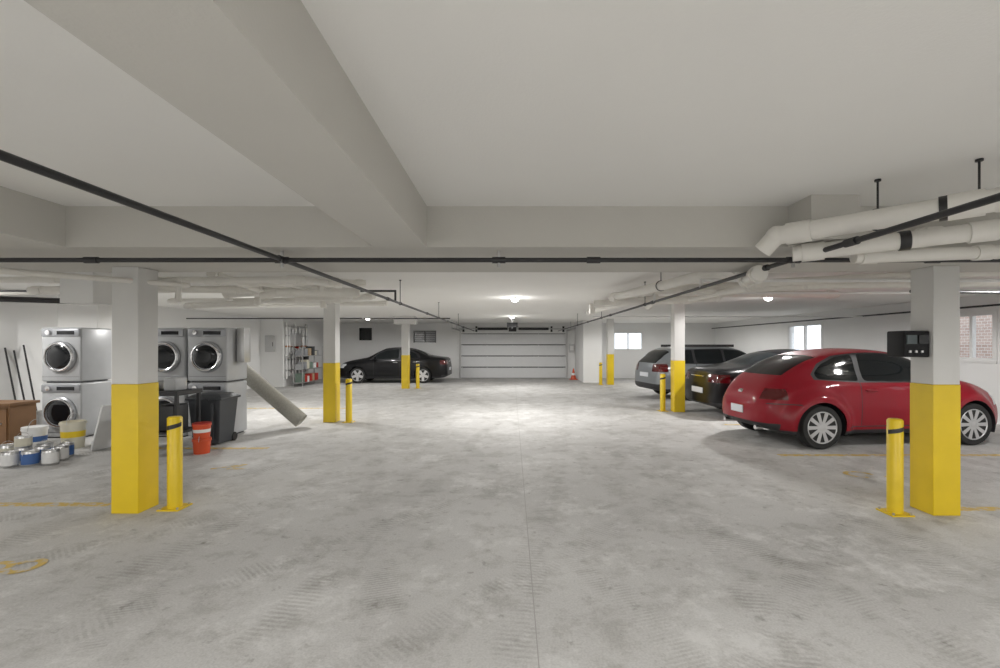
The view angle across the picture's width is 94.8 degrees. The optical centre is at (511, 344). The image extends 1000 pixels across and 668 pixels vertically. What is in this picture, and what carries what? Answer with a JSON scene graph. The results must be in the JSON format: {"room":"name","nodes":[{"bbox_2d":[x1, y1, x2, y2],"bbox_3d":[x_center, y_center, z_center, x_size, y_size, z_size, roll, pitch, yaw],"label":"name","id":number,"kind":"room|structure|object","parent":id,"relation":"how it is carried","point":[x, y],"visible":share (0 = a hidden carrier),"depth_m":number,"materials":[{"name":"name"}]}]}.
{"room":"parking garage","nodes":[
{"label":"parking garage","id":0,"kind":"room"},
{"bbox_2d":[0,289,259,410],"bbox_3d":[-9.400,0.265,7.850,0.200,2.570,27.700,0,0,0],"label":"wall","id":1,"kind":"structure","parent":0,"point":[21,323],"depth_m":8.96,"materials":[{"name":"white paint"}]},
{"bbox_2d":[260,317,322,386],"bbox_3d":[-8.885,0.265,19.250,0.830,2.570,4.500,0,0,0],"label":"wall partition","id":2,"kind":"structure","parent":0,"point":[272,364],"depth_m":17.00,"materials":[{"name":"white paint"}]},
{"bbox_2d":[265,335,274,351],"bbox_3d":[-8.925,-0.050,16.960,0.350,0.600,0.080,0,0,0],"label":"electrical panel","id":3,"kind":"object","parent":2,"relation":"attached to","point":[269,339],"visible":1,"depth_m":16.93,"materials":[{"name":"metal"}]},
{"bbox_2d":[285,322,308,378],"bbox_3d":[-8.330,0.200,17.975,0.260,2.100,1.750,0,0,0],"label":"shelving unit","id":4,"kind":"object","parent":2,"relation":"attached to","point":[293,338],"visible":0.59,"depth_m":17.57,"materials":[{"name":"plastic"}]},
{"bbox_2d":[0,378,999,667],"bbox_3d":[0.100,1.650,7.750,19.200,0.200,27.900,0,0,0],"label":"floor","id":5,"kind":"structure","parent":0,"point":[394,536],"depth_m":3.54,"materials":[{"name":"concrete"}]},
{"bbox_2d":[0,448,18,467],"bbox_3d":[-6.400,1.434,5.860,0.170,0.232,0.170,0,0,37],"label":"paint can","id":6,"kind":"object","parent":5,"relation":"on","point":[8,459],"visible":1,"depth_m":5.81,"materials":[{"name":"metal"}]},
{"bbox_2d":[0,441,13,451],"bbox_3d":[-6.740,1.415,6.150,0.200,0.270,0.200,0,0,37],"label":"paint can","id":7,"kind":"object","parent":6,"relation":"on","point":[3,447],"visible":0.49,"depth_m":6.09,"materials":[{"name":"metal"}]},
{"bbox_2d":[0,400,39,444],"bbox_3d":[-7.810,1.200,6.895,1.020,0.700,0.450,0,0,0],"label":"base cabinet","id":8,"kind":"object","parent":5,"relation":"on","point":[14,414],"visible":0.72,"depth_m":6.80,"materials":[{"name":"brown wood"}]},
{"bbox_2d":[4,345,41,424],"bbox_3d":[-9.057,0.773,8.460,0.434,1.554,0.560,0,0,0],"label":"tools","id":9,"kind":"object","parent":5,"relation":"on","point":[39,412],"visible":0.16,"depth_m":8.53,"materials":[{"name":"black plastic"}]},
{"bbox_2d":[14,447,32,462],"bbox_3d":[-6.500,1.434,6.120,0.170,0.232,0.170,0,0,37],"label":"paint can","id":10,"kind":"object","parent":5,"relation":"on","point":[29,448],"visible":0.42,"depth_m":6.05,"materials":[{"name":"metal"}]},
{"bbox_2d":[14,432,32,448],"bbox_3d":[-6.500,1.258,6.120,0.170,0.202,0.170,0,0,37],"label":"paint can","id":11,"kind":"object","parent":10,"relation":"on","point":[22,441],"visible":1,"depth_m":6.07,"materials":[{"name":"metal"}]},
{"bbox_2d":[0,558,48,573],"bbox_3d":[-3.510,1.547,3.199,0.440,0.001,0.237,0,0,-12],"label":"stall number","id":12,"kind":"object","parent":5,"relation":"on","point":[41,561],"visible":1,"depth_m":3.23,"materials":[{"name":"paint"}]},
{"bbox_2d":[20,447,39,466],"bbox_3d":[-6.200,1.434,5.920,0.170,0.232,0.170,0,0,37],"label":"paint can","id":13,"kind":"object","parent":5,"relation":"on","point":[28,458],"visible":1,"depth_m":5.87,"materials":[{"name":"metal"}]},
{"bbox_2d":[20,419,48,446],"bbox_3d":[-7.000,1.319,6.750,0.297,0.461,0.297,0,0,0],"label":"plastic bucket","id":14,"kind":"object","parent":5,"relation":"on","point":[39,432],"visible":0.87,"depth_m":6.68,"materials":[{"name":"plastic"}]},
{"bbox_2d":[33,443,50,461],"bbox_3d":[-6.280,1.430,6.150,0.170,0.240,0.170,0,0,37],"label":"paint can","id":15,"kind":"object","parent":5,"relation":"on","point":[40,447],"visible":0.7,"depth_m":6.11,"materials":[{"name":"metal"}]},
{"bbox_2d":[36,440,53,448],"bbox_3d":[-6.500,1.434,6.400,0.170,0.232,0.170,0,0,37],"label":"paint can","id":16,"kind":"object","parent":5,"relation":"on","point":[47,443],"visible":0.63,"depth_m":6.40,"materials":[{"name":"metal"}]},
{"bbox_2d":[41,446,59,465],"bbox_3d":[-6.000,1.434,5.980,0.170,0.232,0.170,0,0,37],"label":"paint can","id":17,"kind":"object","parent":5,"relation":"on","point":[49,457],"visible":1,"depth_m":5.93,"materials":[{"name":"metal"}]},
{"bbox_2d":[0,502,110,505],"bbox_3d":[-6.200,1.548,4.470,4.600,0.003,0.100,0,0,0],"label":"parking line","id":18,"kind":"object","parent":5,"relation":"on","point":[1,503],"visible":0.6,"depth_m":4.49,"materials":[{"name":"paint"}]},
{"bbox_2d":[53,443,68,460],"bbox_3d":[-6.080,1.437,6.200,0.160,0.227,0.160,0,0,37],"label":"paint can","id":19,"kind":"object","parent":5,"relation":"on","point":[64,449],"visible":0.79,"depth_m":6.18,"materials":[{"name":"metal"}]},
{"bbox_2d":[58,440,73,456],"bbox_3d":[-6.200,1.437,6.400,0.160,0.227,0.160,0,0,37],"label":"paint can","id":20,"kind":"object","parent":5,"relation":"on","point":[71,444],"visible":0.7,"depth_m":6.39,"materials":[{"name":"metal"}]},
{"bbox_2d":[58,413,86,448],"bbox_3d":[-6.630,1.287,6.950,0.318,0.526,0.318,0,0,0],"label":"plastic bucket","id":21,"kind":"object","parent":5,"relation":"on","point":[74,431],"visible":0.88,"depth_m":6.87,"materials":[{"name":"yellow paint"}]},
{"bbox_2d":[41,327,110,437],"bbox_3d":[-7.470,0.629,7.886,0.660,1.842,0.668,0,0,0],"label":"dryer","id":22,"kind":"object","parent":5,"relation":"on","point":[76,361],"visible":0.9,"depth_m":7.62,"materials":[{"name":"metal"}]},
{"bbox_2d":[58,294,111,383],"bbox_3d":[-8.125,0.265,8.800,0.750,2.570,0.400,0,0,0],"label":"concrete column","id":23,"kind":"structure","parent":5,"relation":"on","point":[69,315],"depth_m":8.60,"materials":[{"name":"paint"}]},
{"bbox_2d":[90,405,110,451],"bbox_3d":[-6.038,1.217,6.840,0.188,0.666,0.320,0,0,0],"label":"leaning board","id":24,"kind":"object","parent":5,"relation":"on","point":[102,434],"visible":0.71,"depth_m":6.78,"materials":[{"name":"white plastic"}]},
{"bbox_2d":[111,267,158,513],"bbox_3d":[-3.555,0.415,4.345,0.250,2.270,0.250,0,0,0],"label":"concrete column","id":25,"kind":"structure","parent":5,"relation":"on","point":[135,384],"depth_m":4.22,"materials":[{"name":"paint"}]},
{"bbox_2d":[156,416,192,511],"bbox_3d":[-3.210,1.115,4.380,0.200,0.870,0.200,0,0,0],"label":"bollard","id":26,"kind":"object","parent":5,"relation":"on","point":[175,503],"visible":1,"depth_m":4.33,"materials":[{"name":"metal"}]},
{"bbox_2d":[158,328,191,436],"bbox_3d":[-5.820,0.629,7.986,0.660,1.842,0.668,0,0,0],"label":"dryer","id":27,"kind":"object","parent":5,"relation":"on","point":[172,342],"visible":0.37,"depth_m":7.70,"materials":[{"name":"metal"}]},
{"bbox_2d":[158,377,202,434],"bbox_3d":[-5.020,1.010,6.640,0.760,1.080,0.520,0,0,0],"label":"utility cart","id":28,"kind":"object","parent":5,"relation":"on","point":[176,387],"visible":0.43,"depth_m":6.51,"materials":[{"name":"black plastic"}]},
{"bbox_2d":[192,421,211,454],"bbox_3d":[-4.450,1.330,6.600,0.244,0.440,0.246,0,0,0],"label":"bucket","id":29,"kind":"object","parent":5,"relation":"on","point":[201,440],"visible":1,"depth_m":6.52,"materials":[{"name":"plastic"}]},
{"bbox_2d":[185,392,240,443],"bbox_3d":[-4.720,1.155,7.270,0.560,0.790,0.560,0,0,0],"label":"trash bin","id":30,"kind":"object","parent":5,"relation":"on","point":[219,408],"visible":0.73,"depth_m":7.09,"materials":[{"name":"plastic"}]},
{"bbox_2d":[159,447,269,448],"bbox_3d":[-4.830,1.548,6.900,2.340,0.003,0.100,0,0,0],"label":"parking line","id":31,"kind":"object","parent":5,"relation":"on","point":[159,447],"visible":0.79,"depth_m":6.94,"materials":[{"name":"paint"}]},
{"bbox_2d":[188,328,246,436],"bbox_3d":[-5.090,0.629,7.946,0.660,1.842,0.668,0,0,0],"label":"dryer","id":32,"kind":"object","parent":5,"relation":"on","point":[213,366],"visible":0.59,"depth_m":7.68,"materials":[{"name":"metal"}]},
{"bbox_2d":[237,328,250,361],"bbox_3d":[-4.668,0.000,8.000,0.135,0.600,0.200,0,0,0],"label":"dryer vent box","id":33,"kind":"object","parent":32,"relation":"attached to","point":[243,334],"visible":1,"depth_m":7.91,"materials":[{"name":"metal"}]},
{"bbox_2d":[210,464,247,468],"bbox_3d":[-3.555,1.547,5.850,0.446,0.001,0.261,0,0,0],"label":"stall number","id":34,"kind":"object","parent":5,"relation":"on","point":[232,467],"visible":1,"depth_m":5.81,"materials":[{"name":"paint"}]},
{"bbox_2d":[244,364,306,426],"bbox_3d":[-4.572,0.889,8.620,1.426,1.275,0.280,0,0,0],"label":"carpet","id":35,"kind":"object","parent":5,"relation":"on","point":[291,412],"visible":0.85,"depth_m":8.51,"materials":[{"name":"beige carpet"}]},
{"bbox_2d":[247,408,345,408],"bbox_3d":[-5.950,1.548,11.250,4.100,0.003,0.100,0,0,0],"label":"parking line","id":36,"kind":"object","parent":5,"relation":"on","point":[247,408],"visible":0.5,"depth_m":11.21,"materials":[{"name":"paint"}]},
{"bbox_2d":[293,346,322,386],"bbox_3d":[-7.985,0.800,18.065,0.370,1.500,1.830,0,0,0],"label":"storage shelf","id":37,"kind":"object","parent":5,"relation":"on","point":[302,377],"visible":1,"depth_m":17.68,"materials":[{"name":"metal"}]},
{"bbox_2d":[323,303,339,421],"bbox_3d":[-3.655,0.265,9.325,0.250,2.570,0.250,0,0,0],"label":"concrete column","id":38,"kind":"structure","parent":5,"relation":"on","point":[331,314],"depth_m":9.20,"materials":[{"name":"paint"}]},
{"bbox_2d":[342,379,354,422],"bbox_3d":[-3.280,1.115,9.250,0.200,0.870,0.200,0,0,0],"label":"bollard","id":39,"kind":"object","parent":5,"relation":"on","point":[348,381],"visible":1,"depth_m":9.20,"materials":[{"name":"metal"}]},
{"bbox_2d":[340,347,451,382],"bbox_3d":[-4.912,0.820,19.450,4.615,1.460,2.119,0,0,0],"label":"car","id":40,"kind":"object","parent":5,"relation":"on","point":[386,363],"visible":0.91,"depth_m":18.60,"materials":[{"name":"paint"}]},
{"bbox_2d":[394,316,416,388],"bbox_3d":[-3.795,0.265,16.425,0.750,2.570,0.450,0,0,0],"label":"concrete column","id":41,"kind":"structure","parent":5,"relation":"on","point":[405,357],"depth_m":16.30,"materials":[{"name":"paint"}]},
{"bbox_2d":[416,364,420,387],"bbox_3d":[-3.380,1.115,16.500,0.200,0.870,0.200,0,0,0],"label":"bollard","id":42,"kind":"object","parent":5,"relation":"on","point":[417,365],"visible":0.99,"depth_m":16.45,"materials":[{"name":"metal"}]},
{"bbox_2d":[452,319,575,377],"bbox_3d":[0.070,0.266,19.698,5.100,2.568,3.597,0,0,0],"label":"door track","id":43,"kind":"object","parent":5,"relation":"on","point":[512,326],"visible":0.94,"depth_m":21.33,"materials":[{"name":"metal"}]},
{"bbox_2d":[515,386,539,667],"bbox_3d":[0.130,1.550,7.750,0.006,0.001,27.500,0,0,0],"label":"joint","id":44,"kind":"object","parent":5,"relation":"on","point":[515,386],"visible":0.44,"depth_m":3.10,"materials":[{"name":"grey concrete"}]},
{"bbox_2d":[569,368,577,379],"bbox_3d":[2.750,1.300,20.600,0.340,0.500,0.340,0,0,0],"label":"traffic cone","id":45,"kind":"object","parent":5,"relation":"on","point":[573,376],"visible":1,"depth_m":20.52,"materials":[{"name":"orange plastic"}]},
{"bbox_2d":[598,362,602,384],"bbox_3d":[3.450,1.115,17.900,0.200,0.870,0.200,0,0,0],"label":"bollard","id":46,"kind":"object","parent":5,"relation":"on","point":[600,363],"visible":0.99,"depth_m":17.84,"materials":[{"name":"metal"}]},
{"bbox_2d":[606,319,613,384],"bbox_3d":[3.845,0.265,18.025,0.250,2.570,0.250,0,0,0],"label":"concrete column","id":47,"kind":"structure","parent":5,"relation":"on","point":[609,322],"depth_m":17.90,"materials":[{"name":"paint"}]},
{"bbox_2d":[657,374,667,411],"bbox_3d":[3.540,1.115,10.800,0.200,0.870,0.200,0,0,0],"label":"bollard","id":48,"kind":"object","parent":5,"relation":"on","point":[662,376],"visible":1,"depth_m":10.74,"materials":[{"name":"metal"}]},
{"bbox_2d":[671,304,684,411],"bbox_3d":[3.865,0.265,10.725,0.250,2.570,0.250,0,0,0],"label":"concrete column","id":49,"kind":"structure","parent":5,"relation":"on","point":[677,310],"depth_m":10.61,"materials":[{"name":"paint"}]},
{"bbox_2d":[635,344,745,400],"bbox_3d":[6.198,0.767,13.820,4.765,1.565,2.128,0,0,-9],"label":"station wagon","id":50,"kind":"object","parent":5,"relation":"on","point":[656,362],"visible":0.32,"depth_m":13.05,"materials":[{"name":"paint"}]},
{"bbox_2d":[685,349,799,408],"bbox_3d":[6.439,0.820,10.420,4.615,1.460,2.119,0,0,-3],"label":"car","id":51,"kind":"object","parent":5,"relation":"on","point":[707,384],"visible":0.27,"depth_m":9.96,"materials":[{"name":"paint"}]},
{"bbox_2d":[722,348,997,448],"bbox_3d":[5.832,0.800,7.803,4.292,1.500,1.945,0,0,-6],"label":"hatchback car","id":52,"kind":"object","parent":5,"relation":"on","point":[818,396],"visible":0.8,"depth_m":7.04,"materials":[{"name":"paint"}]},
{"bbox_2d":[843,471,904,477],"bbox_3d":[4.355,1.547,5.500,0.744,0.001,0.294,0,0,0],"label":"stall number","id":53,"kind":"object","parent":5,"relation":"on","point":[844,472],"visible":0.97,"depth_m":5.54,"materials":[{"name":"paint"}]},
{"bbox_2d":[777,454,999,455],"bbox_3d":[6.325,1.548,6.470,5.150,0.003,0.100,0,0,0],"label":"parking line","id":54,"kind":"object","parent":5,"relation":"on","point":[777,454],"visible":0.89,"depth_m":6.50,"materials":[{"name":"paint"}]},
{"bbox_2d":[876,418,914,516],"bbox_3d":[3.530,1.115,4.240,0.200,0.870,0.200,0,0,0],"label":"bollard","id":55,"kind":"object","parent":5,"relation":"on","point":[894,427],"visible":1,"depth_m":4.19,"materials":[{"name":"metal"}]},
{"bbox_2d":[910,266,960,515],"bbox_3d":[3.945,0.415,4.295,0.250,2.270,0.250,0,0,0],"label":"concrete column","id":56,"kind":"structure","parent":5,"relation":"on","point":[935,389],"depth_m":4.17,"materials":[{"name":"paint"}]},
{"bbox_2d":[887,331,928,356],"bbox_3d":[3.699,-0.010,4.295,0.238,0.240,0.210,0,0,0],"label":"payment terminal","id":57,"kind":"object","parent":56,"relation":"attached to","point":[899,343],"visible":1,"depth_m":4.20,"materials":[{"name":"black plastic"}]},
{"bbox_2d":[961,507,999,510],"bbox_3d":[6.600,1.548,4.350,4.800,0.003,0.100,0,0,0],"label":"parking line","id":58,"kind":"object","parent":5,"relation":"on","point":[962,508],"visible":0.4,"depth_m":4.34,"materials":[{"name":"paint"}]},
{"bbox_2d":[0,0,999,322],"bbox_3d":[0.100,-1.120,7.750,19.200,0.200,27.900,0,0,0],"label":"ceiling","id":59,"kind":"structure","parent":0,"point":[479,102],"depth_m":2.08,"materials":[{"name":"paint"}]},
{"bbox_2d":[0,186,65,246],"bbox_3d":[-3.690,-0.870,-1.310,0.820,0.300,9.380,0,0,0],"label":"beam","id":60,"kind":"structure","parent":59,"relation":"attached to","point":[26,220],"depth_m":3.16,"materials":[{"name":"paint"}]},
{"bbox_2d":[60,272,111,304],"bbox_3d":[-4.450,-0.725,4.850,0.340,0.590,0.300,0,0,0],"label":"ceiling bulkhead","id":61,"kind":"object","parent":59,"relation":"attached to","point":[72,291],"depth_m":4.70,"materials":[{"name":"white paint"}]},
{"bbox_2d":[24,0,426,246],"bbox_3d":[-0.823,-0.870,-1.310,0.395,0.300,9.380,0,0,0],"label":"beam","id":62,"kind":"structure","parent":59,"relation":"attached to","point":[260,76],"depth_m":1.38,"materials":[{"name":"paint"}]},
{"bbox_2d":[0,206,999,271],"bbox_3d":[0.100,-0.870,3.965,18.800,0.300,1.170,0,0,0],"label":"cross beam","id":63,"kind":"structure","parent":59,"relation":"attached to","point":[91,231],"depth_m":3.38,"materials":[{"name":"paint"}]},
{"bbox_2d":[0,158,999,314],"bbox_3d":[-0.173,-0.724,5.949,17.586,0.588,11.268,0,0,-15],"label":"drain pipework","id":64,"kind":"object","parent":59,"relation":"attached to","point":[303,291],"visible":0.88,"depth_m":4.60,"materials":[{"name":"plastic"}]},
{"bbox_2d":[0,149,999,330],"bbox_3d":[0.096,-0.734,8.700,18.609,0.567,25.400,0,0,0],"label":"sprinkler pipework","id":65,"kind":"object","parent":59,"relation":"attached to","point":[7,157],"visible":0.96,"depth_m":3.48,"materials":[{"name":"black metal"}]},
{"bbox_2d":[510,297,518,301],"bbox_3d":[0.060,-0.972,9.900,0.200,0.095,0.200,0,0,0],"label":"ceiling light","id":66,"kind":"object","parent":59,"relation":"attached to","point":[514,299],"depth_m":9.83,"materials":[{"name":"white plastic"}]},
{"bbox_2d":[788,195,859,246],"bbox_3d":[2.195,-0.870,3.250,0.330,0.300,0.260,0,0,0],"label":"stub","id":67,"kind":"object","parent":59,"relation":"attached to","point":[814,207],"visible":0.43,"depth_m":3.12,"materials":[{"name":"paint"}]},
{"bbox_2d":[340,323,714,377],"bbox_3d":[0.100,0.265,21.600,18.800,2.570,0.200,0,0,0],"label":"wall","id":68,"kind":"structure","parent":0,"point":[386,335],"depth_m":21.50,"materials":[{"name":"white paint"}]},
{"bbox_2d":[357,326,373,341],"bbox_3d":[-6.850,-0.510,21.525,0.800,0.780,0.110,0,0,0],"label":"window","id":69,"kind":"structure","parent":68,"relation":"in","point":[364,333],"depth_m":21.54,"materials":[{"name":"white plastic"}]},
{"bbox_2d":[413,331,435,342],"bbox_3d":[-4.075,-0.390,21.560,1.050,0.560,0.160,0,0,0],"label":"air vent","id":70,"kind":"object","parent":68,"relation":"in","point":[418,336],"visible":1,"depth_m":21.62,"materials":[{"name":"black metal"}]},
{"bbox_2d":[461,334,565,377],"bbox_3d":[0.070,0.505,21.574,4.900,2.090,0.092,0,0,0],"label":"door","id":71,"kind":"structure","parent":68,"relation":"in","point":[482,355],"depth_m":21.54,"materials":[{"name":"paint"}]},
{"bbox_2d":[457,331,569,377],"bbox_3d":[0.070,0.445,21.490,5.300,2.210,0.020,0,0,0],"label":"trim","id":72,"kind":"structure","parent":68,"relation":"attached to","point":[457,331],"depth_m":21.48,"materials":[{"name":"white plastic"}]},
{"bbox_2d":[569,344,573,352],"bbox_3d":[2.780,0.150,21.433,0.240,0.400,0.127,0,0,0],"label":"control box","id":73,"kind":"object","parent":68,"relation":"attached to","point":[571,346],"visible":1,"depth_m":21.38,"materials":[{"name":"metal"}]},
{"bbox_2d":[614,331,643,350],"bbox_3d":[5.425,-0.185,21.525,1.450,0.930,0.110,0,0,0],"label":"window","id":74,"kind":"structure","parent":68,"relation":"in","point":[627,332],"depth_m":21.50,"materials":[{"name":"white plastic"}]},
{"bbox_2d":[575,320,601,382],"bbox_3d":[3.335,0.265,20.250,0.770,2.570,2.500,0,0,0],"label":"wall","id":75,"kind":"structure","parent":0,"point":[588,336],"depth_m":19.00,"materials":[{"name":"white paint"}]},
{"bbox_2d":[715,294,999,424],"bbox_3d":[9.600,0.265,7.850,0.200,2.570,27.700,0,0,0],"label":"wall","id":76,"kind":"structure","parent":0,"point":[869,332],"depth_m":12.57,"materials":[{"name":"white paint"}]},
{"bbox_2d":[787,321,822,349],"bbox_3d":[9.525,-0.220,14.950,0.110,1.000,1.800,0,0,0],"label":"window","id":77,"kind":"structure","parent":76,"relation":"in","point":[789,326],"depth_m":14.94,"materials":[{"name":"white plastic"}]},
{"bbox_2d":[960,309,997,362],"bbox_3d":[9.525,-0.170,9.525,0.110,1.060,1.050,0,0,0],"label":"window","id":78,"kind":"structure","parent":76,"relation":"in","point":[972,315],"depth_m":9.37,"materials":[{"name":"white plastic"}]},
{"label":"outside","id":79,"kind":"structure","parent":0,"visible":0},
{"bbox_3d":[24.850,0.750,25.000,30.300,0.200,70.000,0,0,0],"label":"ground","id":80,"kind":"structure","parent":79,"visible":0},
{"bbox_2d":[960,315,991,357],"bbox_3d":[12.750,-0.350,9.300,0.300,2.000,8.600,0,0,0],"label":"brick wall","id":81,"kind":"structure","parent":80,"relation":"on","point":[983,323],"depth_m":12.40,"materials":[{"name":"beige brick"}]}
]}

